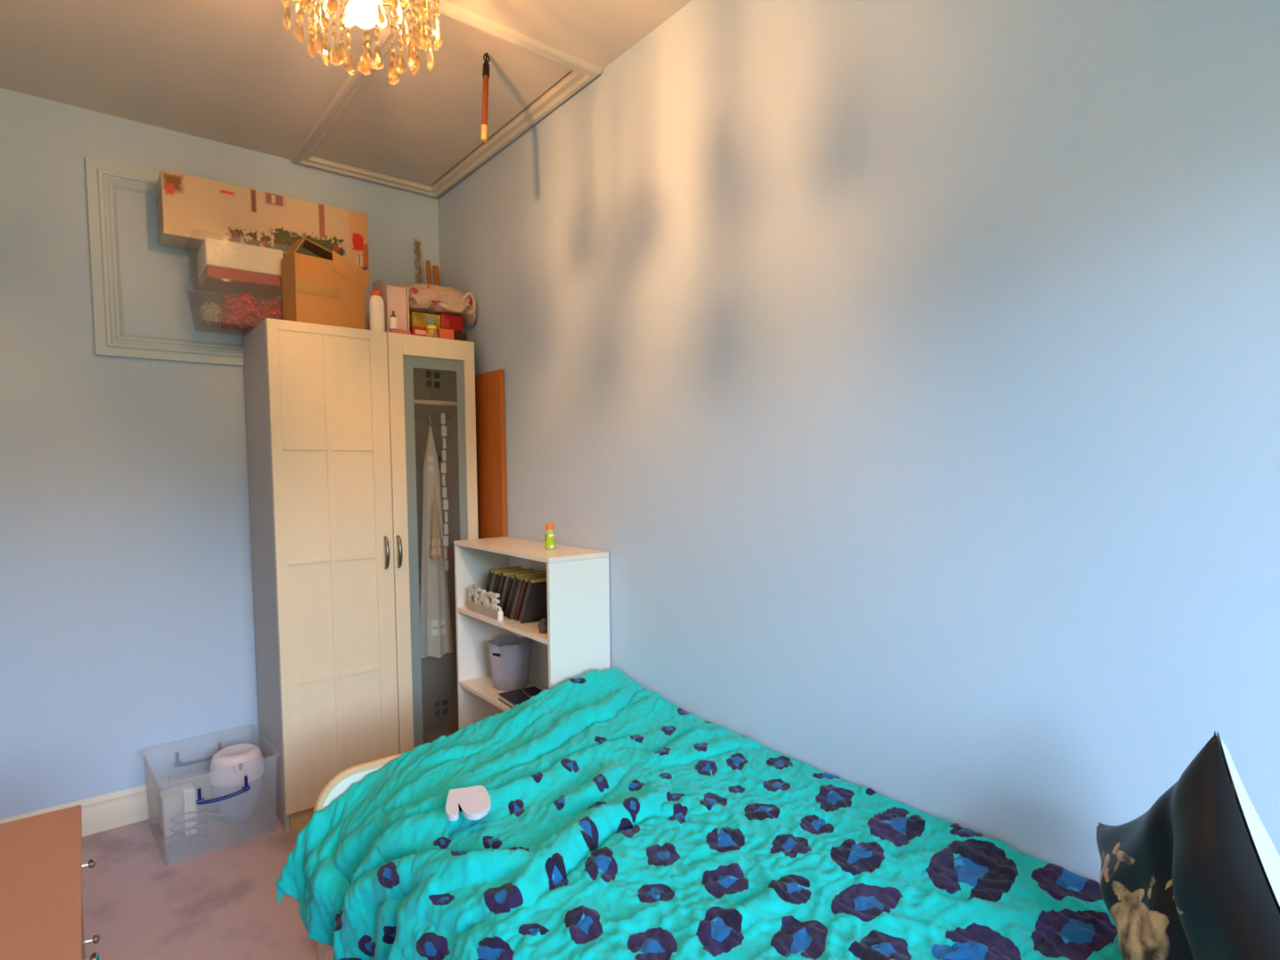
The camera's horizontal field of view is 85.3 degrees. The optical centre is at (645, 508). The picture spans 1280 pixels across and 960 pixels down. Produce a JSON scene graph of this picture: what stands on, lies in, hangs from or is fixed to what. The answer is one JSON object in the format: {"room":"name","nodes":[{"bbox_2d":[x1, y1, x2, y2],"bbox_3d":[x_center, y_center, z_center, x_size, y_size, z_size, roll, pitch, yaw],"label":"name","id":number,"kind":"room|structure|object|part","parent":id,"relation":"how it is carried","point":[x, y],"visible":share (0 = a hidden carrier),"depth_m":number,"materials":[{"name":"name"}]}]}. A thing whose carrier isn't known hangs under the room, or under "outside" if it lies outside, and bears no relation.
{"room":"bedroom","nodes":[
{"label":"bedroom","id":0,"kind":"room"},
{"bbox_2d":[81,791,333,959],"bbox_3d":[-0.325,1.474,1.349,2.260,0.100,5.140,-3,4,-39],"label":"floor","id":1,"kind":"structure","parent":0,"point":[215,898],"depth_m":2.46,"materials":[{"name":"carpet"}]},
{"bbox_2d":[0,804,100,959],"bbox_3d":[-1.274,1.085,1.276,0.444,0.700,0.755,-3,4,-39],"label":"dresser","id":2,"kind":"object","parent":1,"relation":"on","point":[42,914],"visible":1,"depth_m":1.34,"materials":[{"name":"brown laminate"}]},
{"bbox_3d":[-1.132,1.016,1.387,0.018,0.172,0.719,-3,4,-39],"label":"drawer","id":3,"kind":"part","parent":2,"relation":"part of","materials":[{"name":"brown laminate"}]},
{"bbox_3d":[-1.279,0.816,1.593,0.030,0.022,0.022,-3,4,-39],"label":"knob","id":4,"kind":"part","parent":2,"relation":"part of","materials":[{"name":"silver metal"}]},
{"bbox_3d":[-1.278,0.996,1.604,0.030,0.022,0.022,-3,4,-39],"label":"knob","id":5,"kind":"part","parent":2,"relation":"part of","materials":[{"name":"silver metal"}]},
{"bbox_3d":[-1.025,0.833,1.280,0.030,0.022,0.022,-3,4,-39],"label":"knob","id":6,"kind":"part","parent":2,"relation":"part of","materials":[{"name":"silver metal"}]},
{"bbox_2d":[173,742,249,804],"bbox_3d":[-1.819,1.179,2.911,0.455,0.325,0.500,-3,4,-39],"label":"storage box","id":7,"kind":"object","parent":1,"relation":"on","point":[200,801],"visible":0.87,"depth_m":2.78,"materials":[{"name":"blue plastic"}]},
{"bbox_2d":[158,782,199,837],"bbox_3d":[-1.953,1.257,2.907,0.120,0.159,0.110,-4,5,-42],"label":"carton","id":8,"kind":"object","parent":7,"relation":"in","point":[171,800],"visible":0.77,"depth_m":2.86,"materials":[{"name":"beige"}]},
{"bbox_2d":[182,786,196,835],"bbox_3d":[-1.876,1.244,2.859,0.041,0.189,0.037,-3,4,-39],"label":"box","id":9,"kind":"object","parent":7,"relation":"in","point":[188,794],"visible":0.94,"depth_m":2.85,"materials":[{"name":"white"}]},
{"bbox_3d":[-1.979,1.091,3.080,0.182,0.071,0.018,-4,5,-42],"label":"handle","id":10,"kind":"part","parent":7,"relation":"part of","materials":[{"name":"blue plastic"}]},
{"bbox_2d":[167,798,247,848],"bbox_3d":[-1.757,1.258,2.789,0.270,0.146,0.116,-3,4,-39],"label":"power cable","id":11,"kind":"object","parent":7,"relation":"in","point":[201,812],"visible":1,"depth_m":2.75,"materials":[{"name":"grey plastic"}]},
{"bbox_3d":[-1.660,1.110,2.733,0.182,0.071,0.018,-4,5,-42],"label":"handle","id":12,"kind":"part","parent":7,"relation":"part of","materials":[{"name":"blue plastic"}]},
{"bbox_2d":[209,743,264,823],"bbox_3d":[-1.753,1.182,2.988,0.202,0.300,0.206,-3,4,-39],"label":"appliance","id":13,"kind":"object","parent":7,"relation":"in","point":[228,766],"visible":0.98,"depth_m":2.92,"materials":[{"name":"white plastic"}]},
{"bbox_2d":[312,752,403,959],"bbox_3d":[0.120,1.021,1.512,1.065,0.780,2.080,-3,4,-39],"label":"bed","id":14,"kind":"object","parent":1,"relation":"on","point":[340,783],"visible":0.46,"depth_m":2.00,"materials":[{"name":"white wood"}]},
{"bbox_3d":[-0.522,0.985,2.313,1.052,0.465,0.016,-3,4,-39],"label":"footboard","id":15,"kind":"part","parent":14,"relation":"part of","materials":[{"name":"white wood"}]},
{"bbox_2d":[275,667,1122,959],"bbox_3d":[0.068,0.880,1.484,1.172,0.473,1.991,-3,4,-39],"label":"duvet","id":16,"kind":"object","parent":14,"relation":"on","point":[622,822],"visible":0.99,"depth_m":1.51,"materials":[{"name":"teal fabric"}]},
{"bbox_2d":[445,785,490,821],"bbox_3d":[-0.425,0.706,1.667,0.103,0.014,0.149,-1,4,-15],"label":"decorative letter","id":17,"kind":"object","parent":16,"relation":"on","point":[473,802],"visible":1,"depth_m":1.65,"materials":[{"name":"white wood"}]},
{"bbox_2d":[1096,731,1279,959],"bbox_3d":[0.823,0.542,1.036,0.177,0.443,0.632,0,3,10],"label":"cushion","id":18,"kind":"object","parent":16,"relation":"on","point":[1196,876],"visible":1,"depth_m":0.98,"materials":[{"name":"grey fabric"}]},
{"bbox_2d":[242,318,478,831],"bbox_3d":[-1.296,0.265,3.265,0.881,2.100,0.554,-3,4,-39],"label":"wardrobe","id":19,"kind":"object","parent":1,"relation":"on","point":[337,417],"visible":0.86,"depth_m":3.00,"materials":[{"name":"beige wood"}]},
{"bbox_2d":[280,236,370,329],"bbox_3d":[-1.375,-0.955,2.994,0.183,0.368,0.315,3,5,42],"label":"carton","id":20,"kind":"object","parent":19,"relation":"on","point":[313,292],"visible":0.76,"depth_m":2.92,"materials":[{"name":"brown cardboard"}]},
{"bbox_3d":[-1.311,0.244,2.958,0.470,2.019,0.020,-3,4,-39],"label":"door","id":21,"kind":"part","parent":19,"relation":"part of","materials":[{"name":"white wood"}]},
{"bbox_2d":[368,289,385,331],"bbox_3d":[-1.181,-0.866,3.055,0.064,0.181,0.048,-3,4,-39],"label":"bottle","id":22,"kind":"object","parent":19,"relation":"on","point":[376,306],"visible":0.82,"depth_m":3.04,"materials":[{"name":"beige plastic"}]},
{"bbox_3d":[-1.139,0.194,3.058,0.018,0.150,0.041,-3,4,-39],"label":"handle","id":23,"kind":"part","parent":19,"relation":"part of","materials":[{"name":"silver metal"}]},
{"bbox_2d":[372,279,409,332],"bbox_3d":[-1.167,-0.914,3.183,0.096,0.260,0.195,-3,4,-39],"label":"magazine file","id":24,"kind":"object","parent":19,"relation":"on","point":[379,285],"visible":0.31,"depth_m":3.12,"materials":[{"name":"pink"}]},
{"bbox_2d":[387,284,407,332],"bbox_3d":[-1.167,-0.893,3.184,0.082,0.211,0.175,-3,4,-39],"label":"sheaf","id":25,"kind":"object","parent":24,"relation":"in","point":[397,295],"visible":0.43,"depth_m":3.12,"materials":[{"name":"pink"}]},
{"bbox_3d":[-1.096,0.192,3.093,0.018,0.150,0.041,-3,4,-39],"label":"handle","id":26,"kind":"part","parent":19,"relation":"part of","materials":[{"name":"silver metal"}]},
{"bbox_2d":[389,328,410,334],"bbox_3d":[-1.095,-0.788,3.103,0.090,0.018,0.030,-3,4,-39],"label":"cloth","id":27,"kind":"object","parent":19,"relation":"on","point":[393,331],"visible":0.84,"depth_m":3.09,"materials":[{"name":"fabric"}]},
{"bbox_2d":[389,311,397,329],"bbox_3d":[-1.116,-0.837,3.077,0.034,0.081,0.034,-3,4,-39],"label":"pump bottle","id":28,"kind":"object","parent":27,"relation":"on","point":[393,320],"visible":1,"depth_m":3.06,"materials":[{"name":"beige plastic"}]},
{"bbox_2d":[413,239,423,284],"bbox_3d":[-1.168,-1.099,3.584,0.049,0.581,0.045,-3,4,-39],"label":"dried grass","id":29,"kind":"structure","parent":19,"relation":"on","point":[418,244],"depth_m":3.57,"materials":[{"name":"brown plant"}]},
{"bbox_2d":[408,325,437,336],"bbox_3d":[-1.038,-0.814,3.276,0.185,0.048,0.181,-3,4,-39],"label":"box","id":30,"kind":"object","parent":19,"relation":"on","point":[415,331],"visible":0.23,"depth_m":3.17,"materials":[{"name":"red cardboard"}]},
{"bbox_2d":[415,329,426,335],"bbox_3d":[-1.026,-0.806,3.171,0.050,0.020,0.001,-3,4,-39],"label":"print","id":31,"kind":"object","parent":30,"relation":"attached to","point":[418,332],"depth_m":3.17,"materials":[{"name":"beige paper"}]},
{"bbox_2d":[408,311,440,328],"bbox_3d":[-1.053,-0.872,3.261,0.133,0.065,0.141,-3,4,-39],"label":"printed box","id":32,"kind":"object","parent":30,"relation":"on","point":[418,319],"visible":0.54,"depth_m":3.20,"materials":[{"name":"yellow cardboard"}]},
{"bbox_2d":[427,315,434,324],"bbox_3d":[-0.995,-0.872,3.218,0.030,0.046,0.001,-3,4,-39],"label":"print","id":33,"kind":"object","parent":32,"relation":"attached to","point":[430,317],"depth_m":3.22,"materials":[{"name":"grey paper"}]},
{"bbox_2d":[436,312,462,333],"bbox_3d":[-0.959,-0.887,3.350,0.113,0.086,0.141,-3,4,-39],"label":"box","id":34,"kind":"object","parent":30,"relation":"on","point":[448,321],"visible":0.59,"depth_m":3.29,"materials":[{"name":"red cardboard"}]},
{"bbox_2d":[443,318,449,328],"bbox_3d":[-0.939,-0.876,3.276,0.030,0.040,0.001,-3,4,-39],"label":"print","id":35,"kind":"object","parent":34,"relation":"attached to","point":[446,321],"depth_m":3.28,"materials":[{"name":"red paper"}]},
{"bbox_2d":[425,260,431,284],"bbox_3d":[-1.109,-1.043,3.588,0.054,0.471,0.023,2,4,38],"label":"wooden stick","id":36,"kind":"object","parent":19,"relation":"on","point":[427,262],"visible":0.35,"depth_m":3.58,"materials":[{"name":"orange wood"}]},
{"bbox_2d":[419,419,444,600],"bbox_3d":[-1.079,0.064,3.511,0.126,1.040,0.114,0,3,-1],"label":"coat","id":37,"kind":"object","parent":19,"relation":"hanging from","point":[421,465],"visible":0.24,"depth_m":3.47,"materials":[{"name":"grey fabric"}]},
{"bbox_2d":[426,324,437,337],"bbox_3d":[-0.982,-0.813,3.192,0.052,0.055,0.052,-3,4,-39],"label":"jar","id":38,"kind":"object","parent":19,"relation":"on","point":[431,330],"visible":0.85,"depth_m":3.17,"materials":[{"name":"yellow"}]},
{"bbox_3d":[-0.982,-0.833,3.190,0.046,0.015,0.046,-3,4,-39],"label":"lid","id":39,"kind":"part","parent":38,"relation":"part of","materials":[{"name":"yellow plastic"}]},
{"bbox_3d":[-1.134,-0.450,3.386,0.378,0.021,0.021,-3,4,-39],"label":"hanging rail","id":40,"kind":"part","parent":19,"relation":"part of","materials":[{"name":"silver metal"}]},
{"bbox_3d":[-0.969,0.225,3.235,0.406,2.019,0.020,-3,4,-39],"label":"door","id":41,"kind":"part","parent":19,"relation":"part of","materials":[{"name":"white wood"}]},
{"bbox_2d":[413,399,457,412],"bbox_3d":[-1.147,-0.504,3.398,0.380,0.018,0.454,-3,4,-39],"label":"shelf","id":42,"kind":"object","parent":19,"relation":"attached to","point":[420,406],"depth_m":3.34,"materials":[{"name":"beige wood"}]},
{"bbox_3d":[-0.963,0.235,3.239,0.290,1.858,0.001,-3,4,-39],"label":"glass pane","id":43,"kind":"part","parent":19,"relation":"part of","materials":[{"name":"glass"}]},
{"bbox_2d":[432,265,439,285],"bbox_3d":[-1.076,-1.035,3.615,0.063,0.452,0.030,1,4,26],"label":"wooden stick","id":44,"kind":"object","parent":19,"relation":"on","point":[435,268],"visible":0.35,"depth_m":3.60,"materials":[{"name":"orange wood"}]},
{"bbox_2d":[419,415,453,657],"bbox_3d":[-1.024,0.133,3.352,0.170,1.160,0.120,-2,4,-19],"label":"dress","id":45,"kind":"object","parent":19,"relation":"hanging from","point":[436,629],"visible":0.9,"depth_m":3.32,"materials":[{"name":"white fabric"}]},
{"bbox_2d":[430,487,443,559],"bbox_3d":[-0.992,0.067,3.286,0.063,0.340,0.042,-3,4,-39],"label":"tan top","id":46,"kind":"object","parent":19,"relation":"hanging from","point":[436,549],"visible":1,"depth_m":3.27,"materials":[{"name":"brown fabric"}]},
{"bbox_2d":[440,412,448,573],"bbox_3d":[-0.951,-0.072,3.293,0.032,0.765,0.004,-3,4,-39],"label":"ribbon","id":47,"kind":"object","parent":19,"relation":"hanging from","point":[443,428],"visible":1,"depth_m":3.29,"materials":[{"name":"white fabric"}]},
{"bbox_2d":[437,328,453,339],"bbox_3d":[-0.927,-0.811,3.228,0.070,0.046,0.027,-3,4,-39],"label":"packet","id":48,"kind":"object","parent":19,"relation":"on","point":[442,333],"visible":0.82,"depth_m":3.21,"materials":[{"name":"orange cardboard"}]},
{"bbox_2d":[453,332,466,341],"bbox_3d":[-0.930,-0.819,3.365,0.075,0.046,0.160,-3,4,-39],"label":"box","id":49,"kind":"object","parent":19,"relation":"on","point":[458,336],"visible":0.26,"depth_m":3.30,"materials":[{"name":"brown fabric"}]},
{"bbox_3d":[-1.738,-0.853,2.979,0.369,0.172,0.323,-3,4,-39],"label":"tub","id":50,"kind":"object","parent":19,"relation":"on","visible":0},
{"bbox_2d":[197,301,222,328],"bbox_3d":[-1.825,-0.811,2.908,0.062,0.075,0.241,-3,4,-39],"label":"tinsel","id":51,"kind":"object","parent":50,"relation":"in","point":[211,312],"visible":1,"depth_m":2.87,"materials":[{"name":"silver metal"}]},
{"bbox_2d":[217,292,283,332],"bbox_3d":[-1.701,-0.843,3.009,0.234,0.131,0.260,-3,4,-39],"label":"tinsel","id":52,"kind":"object","parent":50,"relation":"in","point":[237,307],"visible":0.89,"depth_m":2.95,"materials":[{"name":"red plastic"}]},
{"bbox_3d":[-1.736,-1.028,2.971,0.361,0.173,0.323,-3,4,-39],"label":"tub","id":53,"kind":"object","parent":50,"relation":"on","visible":0},
{"bbox_2d":[199,265,282,298],"bbox_3d":[-1.730,-0.968,2.979,0.284,0.045,0.258,-3,4,-39],"label":"packet","id":54,"kind":"object","parent":53,"relation":"in","point":[215,278],"visible":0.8,"depth_m":2.92,"materials":[{"name":"red"}]},
{"bbox_2d":[196,237,283,277],"bbox_3d":[-1.733,-1.047,2.974,0.285,0.110,0.255,-3,4,-39],"label":"packet","id":55,"kind":"object","parent":54,"relation":"on","point":[212,251],"visible":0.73,"depth_m":2.87,"materials":[{"name":"beige cardboard"}]},
{"bbox_2d":[156,168,368,270],"bbox_3d":[-1.675,-1.249,3.093,0.802,0.250,0.177,-3,4,-39],"label":"box","id":56,"kind":"object","parent":53,"relation":"on","point":[192,209],"visible":0.86,"depth_m":2.97,"materials":[{"name":"beige cardboard"}]},
{"bbox_2d":[157,191,162,233],"bbox_3d":[-1.986,-1.212,2.842,0.001,0.130,0.143,-3,4,-39],"label":"cardboard box","id":57,"kind":"object","parent":56,"relation":"attached to","point":[160,195],"depth_m":2.83,"materials":[{"name":"cardboard"}]},
{"bbox_2d":[475,368,506,538],"bbox_3d":[-0.860,0.319,3.514,0.021,1.955,0.652,-3,4,-39],"label":"wooden board","id":58,"kind":"object","parent":1,"relation":"on","point":[489,386],"visible":0.2,"depth_m":3.30,"materials":[{"name":"orange wood"}]},
{"bbox_2d":[453,536,610,729],"bbox_3d":[-0.490,0.742,2.891,0.265,1.181,0.807,-3,4,-39],"label":"bookcase","id":59,"kind":"object","parent":1,"relation":"on","point":[576,642],"visible":0.45,"depth_m":2.73,"materials":[{"name":"white laminate"}]},
{"bbox_3d":[-0.738,0.734,3.198,0.264,1.162,0.018,-3,4,-39],"label":"panel","id":60,"kind":"part","parent":59,"relation":"part of","materials":[{"name":"white laminate"}]},
{"bbox_2d":[467,583,502,619],"bbox_3d":[-0.684,0.386,2.949,0.028,0.121,0.275,-3,4,-39],"label":"word sign","id":61,"kind":"object","parent":59,"relation":"on","point":[480,603],"visible":0.98,"depth_m":2.93,"materials":[{"name":"white wood"}]},
{"bbox_2d":[490,573,501,603],"bbox_3d":[-0.584,0.354,3.001,0.150,0.176,0.104,-3,4,-39],"label":"book","id":62,"kind":"object","parent":59,"relation":"on","point":[498,577],"visible":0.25,"depth_m":2.93,"materials":[{"name":"black paper"}]},
{"bbox_2d":[497,607,503,621],"bbox_3d":[-0.589,0.426,2.819,0.025,0.054,0.025,-3,4,-39],"label":"dropper bottle","id":63,"kind":"object","parent":59,"relation":"on","point":[500,613],"visible":1,"depth_m":2.81,"materials":[{"name":"white plastic"}]},
{"bbox_2d":[484,567,520,591],"bbox_3d":[-0.628,0.349,3.042,0.150,0.183,0.109,-3,4,-39],"label":"book","id":64,"kind":"object","parent":59,"relation":"on","point":[490,575],"visible":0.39,"depth_m":2.98,"materials":[{"name":"black paper"}]},
{"bbox_3d":[-0.493,0.459,2.873,0.258,0.018,0.770,-3,4,-39],"label":"shelf","id":65,"kind":"part","parent":59,"relation":"part of","materials":[{"name":"beige laminate"}]},
{"bbox_3d":[-0.491,0.793,2.893,0.258,0.018,0.770,-3,4,-39],"label":"shelf","id":66,"kind":"part","parent":59,"relation":"part of","materials":[{"name":"beige laminate"}]},
{"bbox_2d":[489,565,521,570],"bbox_3d":[-0.633,0.346,3.067,0.150,0.184,0.108,-3,4,-39],"label":"book","id":67,"kind":"object","parent":59,"relation":"on","point":[518,566],"visible":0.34,"depth_m":3.03,"materials":[{"name":"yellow paper"}]},
{"bbox_2d":[488,568,524,601],"bbox_3d":[-0.608,0.350,3.024,0.150,0.182,0.110,-3,4,-39],"label":"book","id":68,"kind":"object","parent":59,"relation":"on","point":[495,573],"visible":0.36,"depth_m":2.96,"materials":[{"name":"grey paper"}]},
{"bbox_2d":[502,575,513,616],"bbox_3d":[-0.516,0.358,2.917,0.150,0.178,0.106,-3,4,-39],"label":"book","id":69,"kind":"object","parent":59,"relation":"on","point":[511,577],"visible":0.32,"depth_m":2.86,"materials":[{"name":"black paper"}]},
{"bbox_2d":[488,635,531,690],"bbox_3d":[-0.590,0.673,3.030,0.166,0.204,0.172,1,4,22],"label":"basket","id":70,"kind":"object","parent":59,"relation":"on","point":[509,655],"visible":0.98,"depth_m":2.97,"materials":[{"name":"grey fabric"}]},
{"bbox_2d":[497,569,534,605],"bbox_3d":[-0.558,0.352,2.955,0.150,0.184,0.112,-3,4,-39],"label":"book","id":71,"kind":"object","parent":59,"relation":"on","point":[503,576],"visible":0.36,"depth_m":2.90,"materials":[{"name":"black paper"}]},
{"bbox_2d":[497,568,535,586],"bbox_3d":[-0.565,0.350,2.983,0.150,0.186,0.110,-3,4,-39],"label":"book","id":72,"kind":"object","parent":59,"relation":"on","point":[529,568],"visible":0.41,"depth_m":2.94,"materials":[{"name":"grey paper"}]},
{"bbox_2d":[499,571,535,608],"bbox_3d":[-0.533,0.356,2.932,0.150,0.179,0.105,-3,4,-39],"label":"book","id":73,"kind":"object","parent":59,"relation":"on","point":[507,579],"visible":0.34,"depth_m":2.87,"materials":[{"name":"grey paper"}]},
{"bbox_2d":[497,686,542,707],"bbox_3d":[-0.463,0.775,2.804,0.166,0.027,0.270,-3,4,-35],"label":"notebook","id":74,"kind":"object","parent":59,"relation":"on","point":[512,698],"visible":0.39,"depth_m":2.85,"materials":[{"name":"black paper"}]},
{"bbox_2d":[504,570,546,614],"bbox_3d":[-0.495,0.354,2.897,0.150,0.187,0.113,-3,4,-39],"label":"book","id":75,"kind":"object","parent":59,"relation":"on","point":[515,575],"visible":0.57,"depth_m":2.85,"materials":[{"name":"grey paper"}]},
{"bbox_2d":[506,573,546,618],"bbox_3d":[-0.483,0.359,2.863,0.150,0.182,0.106,-3,4,-39],"label":"book","id":76,"kind":"object","parent":59,"relation":"on","point":[517,579],"visible":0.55,"depth_m":2.81,"materials":[{"name":"black paper"}]},
{"bbox_2d":[510,574,546,619],"bbox_3d":[-0.465,0.360,2.848,0.150,0.180,0.108,-3,4,-39],"label":"book","id":77,"kind":"object","parent":59,"relation":"on","point":[520,581],"visible":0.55,"depth_m":2.80,"materials":[{"name":"brown paper"}]},
{"bbox_3d":[-0.390,0.716,2.972,0.004,1.102,0.770,-3,4,-39],"label":"panel","id":78,"kind":"part","parent":59,"relation":"part of","materials":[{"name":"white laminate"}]},
{"bbox_2d":[513,576,544,620],"bbox_3d":[-0.446,0.362,2.831,0.150,0.179,0.109,-3,4,-39],"label":"book","id":79,"kind":"object","parent":59,"relation":"on","point":[525,581],"visible":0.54,"depth_m":2.78,"materials":[{"name":"brown paper"}]},
{"bbox_3d":[-0.494,0.161,2.857,0.265,0.018,0.807,-3,4,-39],"label":"panel","id":80,"kind":"part","parent":59,"relation":"part of","materials":[{"name":"beige laminate"}]},
{"bbox_2d":[519,577,546,623],"bbox_3d":[-0.415,0.363,2.780,0.150,0.183,0.109,-3,4,-39],"label":"book","id":81,"kind":"object","parent":59,"relation":"on","point":[534,608],"visible":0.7,"depth_m":2.75,"materials":[{"name":"grey paper"}]},
{"bbox_2d":[519,576,546,617],"bbox_3d":[-0.420,0.360,2.805,0.150,0.184,0.108,-3,4,-39],"label":"book","id":82,"kind":"object","parent":59,"relation":"on","point":[544,576],"visible":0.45,"depth_m":2.75,"materials":[{"name":"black paper"}]},
{"bbox_2d":[537,617,547,633],"bbox_3d":[-0.374,0.439,2.616,0.057,0.050,0.069,-3,4,-39],"label":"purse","id":83,"kind":"object","parent":59,"relation":"on","point":[542,628],"visible":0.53,"depth_m":2.60,"materials":[{"name":"grey fabric"}]},
{"bbox_2d":[543,617,547,628],"bbox_3d":[-0.304,0.424,2.628,0.157,0.076,0.115,-3,4,-39],"label":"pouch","id":84,"kind":"object","parent":59,"relation":"on","point":[545,622],"visible":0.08,"depth_m":2.59,"materials":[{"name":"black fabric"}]},
{"bbox_2d":[544,523,555,550],"bbox_3d":[-0.374,0.108,2.718,0.038,0.102,0.038,-3,4,-39],"label":"bottle","id":85,"kind":"object","parent":59,"relation":"on","point":[549,532],"visible":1,"depth_m":2.70,"materials":[{"name":"green plastic"}]},
{"bbox_3d":[-0.241,0.767,2.587,0.264,1.162,0.018,-3,4,-39],"label":"panel","id":86,"kind":"part","parent":59,"relation":"part of","materials":[{"name":"white laminate"}]},
{"bbox_2d":[0,88,439,818],"bbox_3d":[-1.965,-0.225,3.161,2.140,3.300,0.120,-3,4,-39],"label":"wall","id":87,"kind":"structure","parent":0,"point":[127,636],"depth_m":2.90,"materials":[{"name":"blue paint"}]},
{"bbox_2d":[0,768,213,836],"bbox_3d":[-1.864,1.249,3.234,2.020,0.148,0.018,-3,4,-39],"label":"baseboard","id":88,"kind":"structure","parent":87,"relation":"attached to","point":[107,811],"depth_m":2.95,"materials":[{"name":"beige paint"}]},
{"bbox_2d":[84,156,276,366],"bbox_3d":[-1.977,-1.031,3.013,0.674,0.782,0.028,-3,4,-39],"label":"trim","id":89,"kind":"structure","parent":87,"relation":"attached to","point":[103,178],"depth_m":2.85,"materials":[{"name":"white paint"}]},
{"bbox_2d":[0,0,692,159],"bbox_3d":[-0.348,-1.595,1.165,2.260,0.150,5.140,-3,4,-39],"label":"ceiling","id":90,"kind":"structure","parent":0,"point":[228,72],"depth_m":2.41,"materials":[{"name":"beige paint"}]},
{"bbox_2d":[280,0,442,84],"bbox_3d":[-0.685,-1.321,1.677,0.362,0.453,0.361,-3,4,-39],"label":"ceiling lamp","id":91,"kind":"object","parent":90,"relation":"hanging from","point":[336,55],"visible":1,"depth_m":1.72,"materials":[{"name":"gold metal"}]},
{"bbox_3d":[-0.684,-1.333,1.677,0.352,0.008,0.352,-3,4,-39],"label":"ring frame","id":92,"kind":"part","parent":91,"relation":"part of","materials":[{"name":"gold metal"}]},
{"bbox_2d":[290,0,602,198],"bbox_3d":[-0.906,-1.622,2.884,0.717,0.054,1.490,-3,4,-39],"label":"hatch","id":93,"kind":"object","parent":90,"relation":"attached to","point":[420,133],"visible":0.84,"depth_m":2.78,"materials":[{"name":"beige paint"}]},
{"bbox_2d":[480,52,489,142],"bbox_3d":[-0.554,-1.428,2.403,0.025,0.330,0.084,-1,3,-2],"label":"pole","id":94,"kind":"object","parent":93,"relation":"hanging from","point":[486,67],"visible":1,"depth_m":2.40,"materials":[{"name":"orange wood"}]},
{"bbox_2d":[405,283,476,326],"bbox_3d":[-0.994,-0.976,3.311,0.338,0.167,0.206,-3,4,-39],"label":"bag","id":95,"kind":"object","parent":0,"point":[424,298],"visible":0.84,"depth_m":3.24,"materials":[{"name":"white fabric"}]},
{"bbox_3d":[-0.849,-0.984,3.325,0.090,0.102,0.046,-3,4,-39],"label":"bag handle","id":96,"kind":"part","parent":95,"relation":"part of","materials":[{"name":"beige fabric"}]},
{"bbox_2d":[437,0,1279,883],"bbox_3d":[0.494,-0.169,1.926,0.120,3.300,5.140,-3,4,-39],"label":"wall","id":97,"kind":"structure","parent":0,"point":[905,374],"depth_m":1.63,"materials":[{"name":"blue paint"}]}
]}

